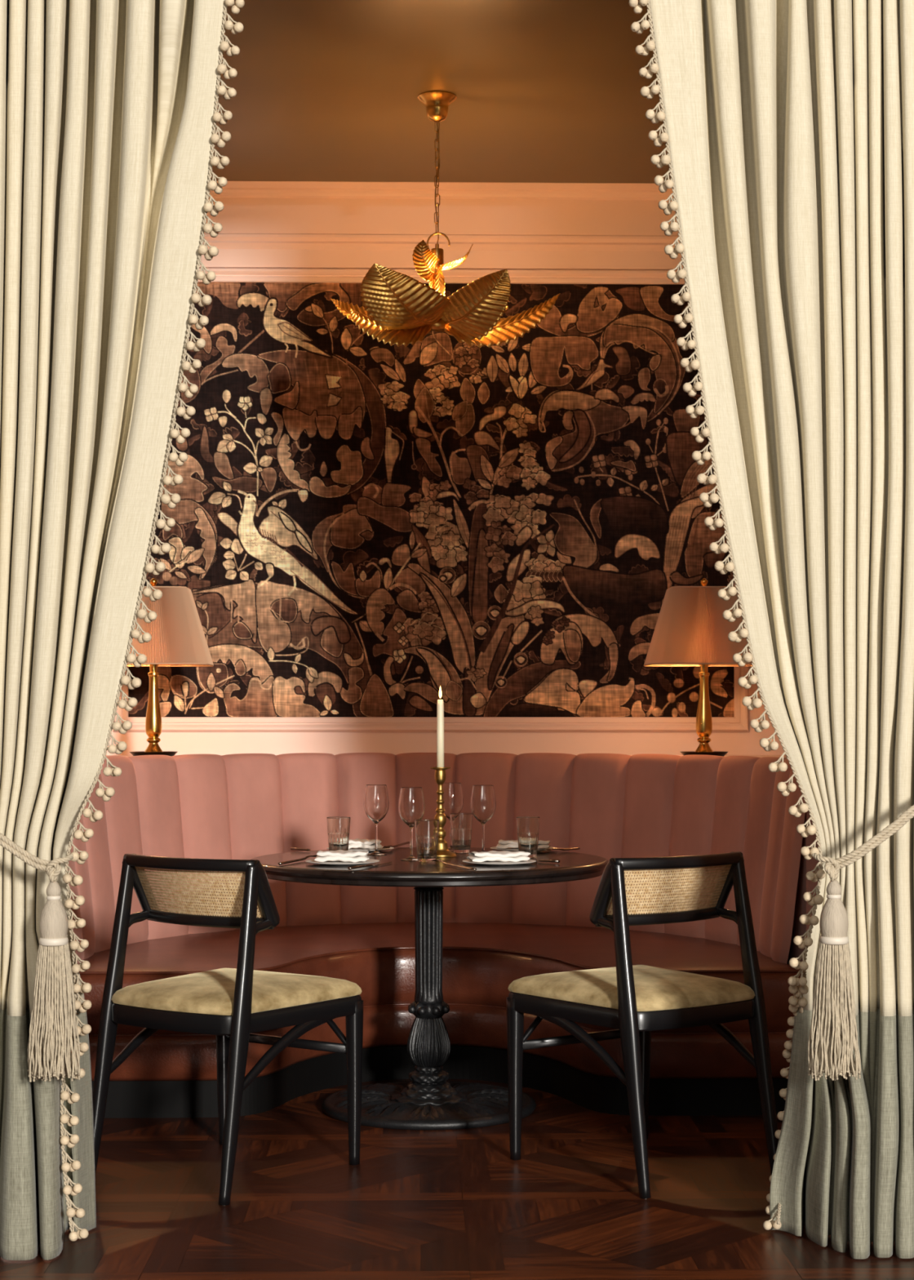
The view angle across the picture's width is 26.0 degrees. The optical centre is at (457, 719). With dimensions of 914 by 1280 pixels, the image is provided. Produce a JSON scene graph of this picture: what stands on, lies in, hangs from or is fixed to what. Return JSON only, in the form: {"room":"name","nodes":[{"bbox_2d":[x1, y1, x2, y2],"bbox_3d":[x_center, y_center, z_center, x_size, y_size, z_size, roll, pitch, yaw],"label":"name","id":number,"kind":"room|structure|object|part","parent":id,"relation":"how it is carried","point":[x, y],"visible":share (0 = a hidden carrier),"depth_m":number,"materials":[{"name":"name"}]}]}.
{"room":"restaurant","nodes":[
{"label":"restaurant","id":0,"kind":"room"},
{"bbox_2d":[208,0,671,183],"bbox_3d":[-0.126,-2.107,6.024,8.000,0.100,3.450,0,0,-1],"label":"ceiling","id":1,"kind":"structure","parent":0,"point":[545,91],"depth_m":6.49,"materials":[{"name":"brown paint"}]},
{"bbox_2d":[330,90,560,347],"bbox_3d":[-0.029,-1.633,6.587,0.712,0.848,0.565,0,0,-16],"label":"pendant light","id":2,"kind":"object","parent":1,"relation":"hanging from","point":[400,309],"visible":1,"depth_m":6.42,"materials":[{"name":"gold metal"}]},
{"bbox_2d":[431,244,443,265],"bbox_3d":[-0.066,-1.534,6.520,0.042,0.072,0.042,0,0,-1],"label":"socket","id":3,"kind":"object","parent":2,"relation":"attached to","point":[438,251],"depth_m":6.50,"materials":[{"name":"gold metal"}]},
{"bbox_3d":[-0.066,-1.393,6.520,0.070,0.223,0.070,0,0,-1],"label":"stem","id":4,"kind":"part","parent":2,"relation":"part of","materials":[{"name":"gold metal"}]},
{"bbox_3d":[-0.016,-2.025,4.361,2.850,0.028,0.028,0,0,-1],"label":"rail","id":5,"kind":"object","parent":1,"relation":"attached to","visible":0},
{"bbox_2d":[0,0,244,1260],"bbox_3d":[-0.850,-0.417,4.447,0.803,3.186,0.309,0,0,-1],"label":"curtain","id":6,"kind":"object","parent":5,"relation":"hanging from","point":[109,114],"visible":0.94,"depth_m":4.38,"materials":[{"name":"beige fabric"}]},
{"bbox_2d":[0,832,80,1082],"bbox_3d":[-1.108,0.440,4.356,0.635,0.667,0.177,0,0,33],"label":"tieback","id":7,"kind":"object","parent":6,"relation":"attached to","point":[52,1053],"visible":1,"depth_m":4.22,"materials":[{"name":"beige fabric"}]},
{"bbox_3d":[-1.122,0.227,4.363,0.608,0.242,0.172,0,0,34],"label":"cord","id":8,"kind":"part","parent":7,"relation":"part of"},
{"bbox_3d":[-0.866,0.428,4.243,0.060,0.086,0.060,0,0,-1],"label":"bulb","id":9,"kind":"part","parent":7,"relation":"part of","materials":[{"name":"beige fabric"}]},
{"bbox_2d":[628,0,913,1258],"bbox_3d":[0.790,-0.417,4.485,0.881,3.186,0.405,0,0,-1],"label":"curtain","id":10,"kind":"object","parent":5,"relation":"hanging from","point":[788,125],"visible":0.96,"depth_m":4.39,"materials":[{"name":"beige fabric"}]},
{"bbox_2d":[808,804,913,1080],"bbox_3d":[1.084,0.417,4.351,0.691,0.706,0.185,0,0,-30],"label":"tieback","id":11,"kind":"object","parent":10,"relation":"attached to","point":[833,1033],"visible":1,"depth_m":4.22,"materials":[{"name":"beige fabric"}]},
{"bbox_3d":[0.810,0.425,4.243,0.060,0.086,0.060,0,0,-1],"label":"bulb","id":12,"kind":"part","parent":11,"relation":"part of","materials":[{"name":"beige fabric"}]},
{"bbox_3d":[1.095,0.205,4.356,0.667,0.281,0.181,0,0,-31],"label":"cord","id":13,"kind":"part","parent":11,"relation":"part of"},
{"bbox_2d":[106,666,785,755],"bbox_3d":[-0.121,-0.438,7.699,4.100,3.237,0.100,0,0,-1],"label":"wall","id":14,"kind":"structure","parent":0,"point":[183,743],"depth_m":7.65,"materials":[{"name":"paint"}]},
{"bbox_2d":[113,267,749,732],"bbox_3d":[-0.096,-0.850,7.636,2.461,1.796,0.028,0,0,-1],"label":"trim","id":15,"kind":"structure","parent":14,"relation":"attached to","point":[740,722],"depth_m":7.63,"materials":[{"name":"paint"}]},
{"bbox_2d":[128,282,733,716],"bbox_3d":[-0.096,-0.850,7.646,2.343,1.678,0.005,0,0,-1],"label":"mural","id":16,"kind":"object","parent":14,"relation":"attached to","point":[364,526],"visible":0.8,"depth_m":7.64,"materials":[{"name":"fabric"}]},
{"bbox_2d":[200,181,683,270],"bbox_3d":[-0.119,-1.902,7.602,3.900,0.310,0.095,0,0,-1],"label":"trim","id":17,"kind":"structure","parent":14,"relation":"attached to","point":[330,224],"depth_m":7.62,"materials":[{"name":"paint"}]},
{"bbox_2d":[106,755,786,758],"bbox_3d":[-0.101,0.658,6.735,3.900,1.044,1.830,0,0,-1],"label":"trim","id":18,"kind":"structure","parent":14,"relation":"attached to","point":[758,756],"depth_m":7.57,"materials":[{"name":"paint"}]},
{"bbox_2d":[126,577,213,755],"bbox_3d":[-1.087,-0.187,7.080,0.409,0.643,0.296,0,0,-1],"label":"table lamp","id":19,"kind":"object","parent":18,"relation":"on","point":[178,639],"visible":0.67,"depth_m":6.98,"materials":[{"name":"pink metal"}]},
{"bbox_3d":[-1.087,0.124,7.080,0.172,0.021,0.172,0,0,-1],"label":"dish","id":20,"kind":"part","parent":19,"relation":"part of","materials":[{"name":"brown metal"}]},
{"bbox_3d":[-1.087,-0.471,7.080,0.251,0.006,0.181,0,0,-1],"label":"shade trim","id":21,"kind":"part","parent":19,"relation":"part of","materials":[{"name":"pink fabric"}]},
{"bbox_3d":[-1.087,-0.198,7.080,0.408,0.006,0.295,0,0,-1],"label":"shade trim","id":22,"kind":"part","parent":19,"relation":"part of","materials":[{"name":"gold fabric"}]},
{"bbox_3d":[-1.087,-0.335,7.080,0.409,0.273,0.296,0,0,-1],"label":"lamp shade","id":23,"kind":"part","parent":19,"relation":"part of","materials":[{"name":"pink fabric"}]},
{"bbox_2d":[644,577,752,756],"bbox_3d":[0.885,-0.187,7.080,0.409,0.643,0.296,0,0,-1],"label":"table lamp","id":24,"kind":"object","parent":18,"relation":"on","point":[691,629],"visible":0.8,"depth_m":6.97,"materials":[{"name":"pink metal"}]},
{"bbox_3d":[0.885,-0.335,7.080,0.409,0.273,0.296,0,0,-1],"label":"lamp shade","id":25,"kind":"part","parent":24,"relation":"part of","materials":[{"name":"pink fabric"}]},
{"bbox_3d":[0.885,-0.198,7.080,0.408,0.006,0.295,0,0,-1],"label":"shade trim","id":26,"kind":"part","parent":24,"relation":"part of","materials":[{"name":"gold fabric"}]},
{"bbox_3d":[0.885,-0.471,7.080,0.251,0.006,0.181,0,0,-1],"label":"shade trim","id":27,"kind":"part","parent":24,"relation":"part of","materials":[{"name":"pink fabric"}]},
{"bbox_3d":[0.885,0.124,7.080,0.172,0.021,0.172,0,0,-1],"label":"dish","id":28,"kind":"part","parent":24,"relation":"part of","materials":[{"name":"brown metal"}]},
{"bbox_2d":[0,1079,913,1279],"bbox_3d":[-0.060,1.181,3.249,10.016,0.002,9.500,0,0,-1],"label":"floor","id":29,"kind":"structure","parent":0,"point":[439,1204],"depth_m":4.80,"materials":[{"name":"brown wood"}]},
{"bbox_2d":[93,853,363,1205],"bbox_3d":[-0.604,0.765,5.160,0.494,0.834,0.570,0,0,34],"label":"dining chair","id":30,"kind":"object","parent":29,"relation":"on","point":[231,1005],"visible":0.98,"depth_m":5.04,"materials":[{"name":"black paint"}]},
{"bbox_3d":[-0.899,0.772,5.113,0.038,0.821,0.165,0,0,41],"label":"leg","id":31,"kind":"part","parent":30,"relation":"part of","materials":[{"name":"black paint"}]},
{"bbox_3d":[-0.695,0.364,5.023,0.438,0.031,0.070,0,0,34],"label":"rail","id":32,"kind":"part","parent":30,"relation":"part of","materials":[{"name":"black paint"}]},
{"bbox_3d":[-0.674,0.438,5.055,0.392,0.140,0.113,0,0,34],"label":"cane panel","id":33,"kind":"part","parent":30,"relation":"part of","materials":[{"name":"beige wicker"}]},
{"bbox_3d":[-0.651,0.514,5.090,0.425,0.031,0.068,0,0,34],"label":"rail","id":34,"kind":"part","parent":30,"relation":"part of","materials":[{"name":"black paint"}]},
{"bbox_3d":[-0.651,0.962,5.500,0.039,0.435,0.046,0,0,34],"label":"leg","id":35,"kind":"part","parent":30,"relation":"part of","materials":[{"name":"black paint"}]},
{"bbox_3d":[-0.593,0.755,5.177,0.489,0.050,0.525,0,0,34],"label":"seat frame","id":36,"kind":"part","parent":30,"relation":"part of","materials":[{"name":"black paint"}]},
{"bbox_2d":[111,968,362,1015],"bbox_3d":[-0.593,0.700,5.177,0.491,0.064,0.528,0,0,34],"label":"seat cushion","id":37,"kind":"object","parent":30,"relation":"on","point":[216,992],"depth_m":5.04,"materials":[{"name":"beige fabric"}]},
{"bbox_3d":[-0.534,0.772,4.870,0.038,0.821,0.165,0,0,26],"label":"leg","id":38,"kind":"part","parent":30,"relation":"part of","materials":[{"name":"black paint"}]},
{"bbox_3d":[-0.273,0.962,5.247,0.039,0.435,0.046,0,0,34],"label":"leg","id":39,"kind":"part","parent":30,"relation":"part of","materials":[{"name":"black paint"}]},
{"bbox_2d":[251,847,608,1130],"bbox_3d":[-0.086,0.800,6.000,1.094,0.760,1.094,0,0,-1],"label":"dining table","id":40,"kind":"object","parent":29,"relation":"on","point":[428,1101],"visible":0.94,"depth_m":5.91,"materials":[{"name":"black wood"}]},
{"bbox_2d":[278,854,316,865],"bbox_3d":[-0.464,0.412,5.854,0.024,0.012,0.334,0,0,16],"label":"fork","id":41,"kind":"object","parent":40,"relation":"on","point":[310,855],"visible":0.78,"depth_m":5.81,"materials":[{"name":"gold metal"}]},
{"bbox_2d":[290,847,326,851],"bbox_3d":[-0.471,0.413,6.294,0.153,0.009,0.018,0,0,37],"label":"knife","id":42,"kind":"object","parent":40,"relation":"on","point":[291,848],"visible":0.73,"depth_m":6.31,"materials":[{"name":"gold metal"}]},
{"bbox_3d":[-0.500,0.413,6.319,0.076,0.009,0.011,0,0,37],"label":"handle","id":43,"kind":"part","parent":42,"relation":"part of","materials":[{"name":"silver metal"}]},
{"bbox_2d":[326,816,350,850],"bbox_3d":[-0.360,0.357,6.000,0.072,0.124,0.072,0,0,-1],"label":"tumbler","id":44,"kind":"object","parent":40,"relation":"on","point":[338,828],"visible":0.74,"depth_m":5.97,"materials":[{"name":"clear glass"}]},
{"bbox_2d":[306,858,379,865],"bbox_3d":[-0.334,0.415,5.760,0.216,0.009,0.216,0,0,-1],"label":"plate","id":45,"kind":"object","parent":40,"relation":"on","point":[370,860],"visible":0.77,"depth_m":5.71,"materials":[{"name":"white ceramic"}]},
{"bbox_2d":[315,849,368,862],"bbox_3d":[-0.335,0.397,5.760,0.152,0.034,0.082,0,0,2],"label":"napkin","id":46,"kind":"object","parent":45,"relation":"on","point":[353,856],"visible":1,"depth_m":5.72,"materials":[{"name":"white fabric"}]},
{"bbox_2d":[327,846,394,852],"bbox_3d":[-0.310,0.415,6.340,0.216,0.009,0.216,0,0,-1],"label":"plate","id":47,"kind":"object","parent":40,"relation":"on","point":[390,848],"visible":0.45,"depth_m":6.31,"materials":[{"name":"white ceramic"}]},
{"bbox_2d":[348,838,382,848],"bbox_3d":[-0.308,0.398,6.340,0.127,0.032,0.080,0,0,-7],"label":"napkin","id":48,"kind":"object","parent":47,"relation":"on","point":[355,843],"visible":0.75,"depth_m":6.30,"materials":[{"name":"white fabric"}]},
{"bbox_2d":[347,861,392,870],"bbox_3d":[-0.243,0.413,5.647,0.018,0.009,0.317,0,0,20],"label":"knife","id":49,"kind":"object","parent":40,"relation":"on","point":[389,862],"visible":1,"depth_m":5.60,"materials":[{"name":"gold metal"}]},
{"bbox_3d":[-0.272,0.413,5.573,0.011,0.009,0.159,0,0,20],"label":"handle","id":50,"kind":"part","parent":49,"relation":"part of","materials":[{"name":"silver metal"}]},
{"bbox_3d":[-0.216,0.416,5.721,0.018,0.002,0.159,0,0,20],"label":"blade","id":51,"kind":"part","parent":49,"relation":"part of","materials":[{"name":"silver metal"}]},
{"bbox_2d":[364,784,389,855],"bbox_3d":[-0.251,0.311,6.160,0.079,0.217,0.079,0,0,-1],"label":"wine glass","id":52,"kind":"object","parent":40,"relation":"on","point":[376,802],"visible":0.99,"depth_m":6.13,"materials":[{"name":"clear glass"}]},
{"bbox_2d":[382,841,409,848],"bbox_3d":[-0.201,0.412,6.492,0.024,0.012,0.369,0,0,11],"label":"fork","id":53,"kind":"object","parent":40,"relation":"on","point":[406,842],"visible":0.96,"depth_m":6.48,"materials":[{"name":"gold metal"}]},
{"bbox_3d":[-0.193,0.412,6.528,0.010,0.012,0.294,0,0,11],"label":"handle","id":54,"kind":"part","parent":53,"relation":"part of","materials":[{"name":"silver metal"}]},
{"bbox_2d":[398,786,425,860],"bbox_3d":[-0.136,0.311,5.930,0.079,0.217,0.079,0,0,-1],"label":"wine glass","id":55,"kind":"object","parent":40,"relation":"on","point":[411,807],"visible":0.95,"depth_m":5.90,"materials":[{"name":"clear glass"}]},
{"bbox_2d":[414,819,439,862],"bbox_3d":[-0.089,0.357,5.840,0.072,0.124,0.072,0,0,-1],"label":"tumbler","id":56,"kind":"object","parent":40,"relation":"on","point":[426,830],"visible":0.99,"depth_m":5.81,"materials":[{"name":"clear glass"}]},
{"bbox_3d":[-0.086,0.974,6.000,0.133,0.148,0.133,0,0,-1],"label":"bulb","id":57,"kind":"part","parent":40,"relation":"part of","materials":[{"name":"metal"}]},
{"bbox_2d":[430,766,457,857],"bbox_3d":[-0.051,0.282,6.080,0.100,0.275,0.100,0,0,-1],"label":"candlestick","id":58,"kind":"object","parent":40,"relation":"on","point":[442,851],"visible":0.87,"depth_m":6.07,"materials":[{"name":"gold metal"}]},
{"bbox_2d":[436,685,444,767],"bbox_3d":[-0.051,0.021,6.080,0.023,0.254,0.023,0,0,-1],"label":"candle","id":59,"kind":"object","parent":58,"relation":"on","point":[440,707],"visible":1,"depth_m":6.07,"materials":[{"name":"beige wax"}]},
{"bbox_3d":[-0.051,0.149,6.080,0.065,0.008,0.065,0,0,-1],"label":"drip dish","id":60,"kind":"part","parent":58,"relation":"part of","materials":[{"name":"gold metal"}]},
{"bbox_2d":[427,859,476,871],"bbox_3d":[-0.015,0.412,5.649,0.024,0.012,0.372,0,0,-20],"label":"fork","id":61,"kind":"object","parent":40,"relation":"on","point":[441,860],"visible":1,"depth_m":5.61,"materials":[{"name":"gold metal"}]},
{"bbox_2d":[443,782,463,850],"bbox_3d":[-0.018,0.311,6.360,0.079,0.217,0.079,0,0,-1],"label":"wine glass","id":62,"kind":"object","parent":40,"relation":"on","point":[453,797],"visible":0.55,"depth_m":6.33,"materials":[{"name":"clear glass"}]},
{"bbox_2d":[450,813,472,853],"bbox_3d":[0.014,0.357,6.240,0.072,0.124,0.072,0,0,-1],"label":"tumbler","id":63,"kind":"object","parent":40,"relation":"on","point":[461,824],"visible":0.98,"depth_m":6.21,"materials":[{"name":"clear glass"}]},
{"bbox_2d":[470,785,496,851],"bbox_3d":[0.081,0.311,6.130,0.079,0.217,0.079,0,0,-1],"label":"wine glass","id":64,"kind":"object","parent":40,"relation":"on","point":[483,802],"visible":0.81,"depth_m":6.10,"materials":[{"name":"clear glass"}]},
{"bbox_2d":[462,859,536,865],"bbox_3d":[0.123,0.415,5.760,0.216,0.009,0.216,0,0,-1],"label":"plate","id":65,"kind":"object","parent":40,"relation":"on","point":[485,863],"visible":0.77,"depth_m":5.71,"materials":[{"name":"white ceramic"}]},
{"bbox_2d":[466,850,530,862],"bbox_3d":[0.121,0.398,5.759,0.174,0.032,0.073,0,0,-14],"label":"napkin","id":66,"kind":"object","parent":65,"relation":"on","point":[492,855],"visible":1,"depth_m":5.73,"materials":[{"name":"white fabric"}]},
{"bbox_2d":[490,846,556,851],"bbox_3d":[0.214,0.415,6.340,0.216,0.009,0.216,0,0,-1],"label":"plate","id":67,"kind":"object","parent":40,"relation":"on","point":[510,849],"visible":0.42,"depth_m":6.32,"materials":[{"name":"white ceramic"}]},
{"bbox_2d":[496,840,550,848],"bbox_3d":[0.213,0.399,6.340,0.169,0.030,0.072,0,0,6],"label":"napkin","id":68,"kind":"object","parent":67,"relation":"on","point":[502,844],"visible":0.64,"depth_m":6.31,"materials":[{"name":"white fabric"}]},
{"bbox_2d":[516,816,540,857],"bbox_3d":[0.216,0.357,6.020,0.072,0.124,0.072,0,0,-1],"label":"tumbler","id":69,"kind":"object","parent":40,"relation":"on","point":[527,827],"visible":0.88,"depth_m":5.99,"materials":[{"name":"clear glass"}]},
{"bbox_2d":[536,859,559,862],"bbox_3d":[0.244,0.413,5.826,0.153,0.009,0.018,0,0,44],"label":"knife","id":70,"kind":"object","parent":40,"relation":"on","point":[541,860],"visible":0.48,"depth_m":5.79,"materials":[{"name":"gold metal"}]},
{"bbox_2d":[537,847,580,852],"bbox_3d":[0.325,0.412,6.281,0.024,0.012,0.229,0,0,36],"label":"fork","id":71,"kind":"object","parent":40,"relation":"on","point":[572,848],"visible":0.98,"depth_m":6.29,"materials":[{"name":"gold metal"}]},
{"bbox_3d":[0.347,0.412,6.311,0.010,0.012,0.154,0,0,36],"label":"handle","id":72,"kind":"part","parent":71,"relation":"part of","materials":[{"name":"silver metal"}]},
{"bbox_2d":[68,752,820,1118],"bbox_3d":[-0.099,0.650,6.646,2.473,1.059,1.619,0,0,-1],"label":"banquette","id":73,"kind":"object","parent":29,"relation":"on","point":[237,806],"visible":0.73,"depth_m":6.55,"materials":[{"name":"pink fabric"}]},
{"bbox_2d":[77,922,799,971],"bbox_3d":[-0.098,0.742,6.590,2.320,0.012,1.459,0,0,-1],"label":"seat cushion","id":74,"kind":"object","parent":73,"relation":"on","point":[290,946],"depth_m":6.46,"materials":[{"name":"brown leather"}]},
{"bbox_3d":[-0.089,0.840,6.170,2.320,0.184,0.665,0,0,-1],"label":"panel","id":75,"kind":"part","parent":73,"relation":"part of","materials":[{"name":"brown leather"}]},
{"bbox_3d":[-0.089,1.000,6.193,2.320,0.136,0.699,0,0,-1],"label":"panel","id":76,"kind":"part","parent":73,"relation":"part of","materials":[{"name":"brown leather"}]},
{"bbox_2d":[506,851,778,1199],"bbox_3d":[0.491,0.765,5.228,0.494,0.834,0.570,0,0,-35],"label":"dining chair","id":77,"kind":"object","parent":29,"relation":"on","point":[637,1001],"visible":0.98,"depth_m":5.11,"materials":[{"name":"black paint"}]},
{"bbox_3d":[0.157,0.962,5.305,0.039,0.435,0.046,0,0,-35],"label":"leg","id":78,"kind":"part","parent":77,"relation":"part of","materials":[{"name":"black paint"}]},
{"bbox_3d":[0.430,0.772,4.936,0.038,0.821,0.165,0,0,-28],"label":"leg","id":79,"kind":"part","parent":77,"relation":"part of","materials":[{"name":"black paint"}]},
{"bbox_3d":[0.479,0.755,5.245,0.489,0.050,0.525,0,0,-35],"label":"seat frame","id":80,"kind":"part","parent":77,"relation":"part of","materials":[{"name":"black paint"}]},
{"bbox_2d":[507,964,755,1011],"bbox_3d":[0.479,0.700,5.245,0.491,0.064,0.528,0,0,-35],"label":"seat cushion","id":81,"kind":"object","parent":77,"relation":"on","point":[651,988],"depth_m":5.11,"materials":[{"name":"beige fabric"}]},
{"bbox_3d":[0.527,0.962,5.569,0.039,0.435,0.046,0,0,-35],"label":"leg","id":82,"kind":"part","parent":77,"relation":"part of","materials":[{"name":"black paint"}]},
{"bbox_3d":[0.539,0.514,5.159,0.425,0.031,0.068,0,0,-35],"label":"rail","id":83,"kind":"part","parent":77,"relation":"part of","materials":[{"name":"black paint"}]},
{"bbox_3d":[0.564,0.438,5.125,0.392,0.140,0.113,0,0,-35],"label":"cane panel","id":84,"kind":"part","parent":77,"relation":"part of","materials":[{"name":"beige wicker"}]},
{"bbox_3d":[0.586,0.364,5.094,0.438,0.031,0.070,0,0,-35],"label":"rail","id":85,"kind":"part","parent":77,"relation":"part of","materials":[{"name":"black paint"}]},
{"bbox_3d":[0.787,0.772,5.190,0.038,0.821,0.165,0,0,-43],"label":"leg","id":86,"kind":"part","parent":77,"relation":"part of","materials":[{"name":"black paint"}]}
]}

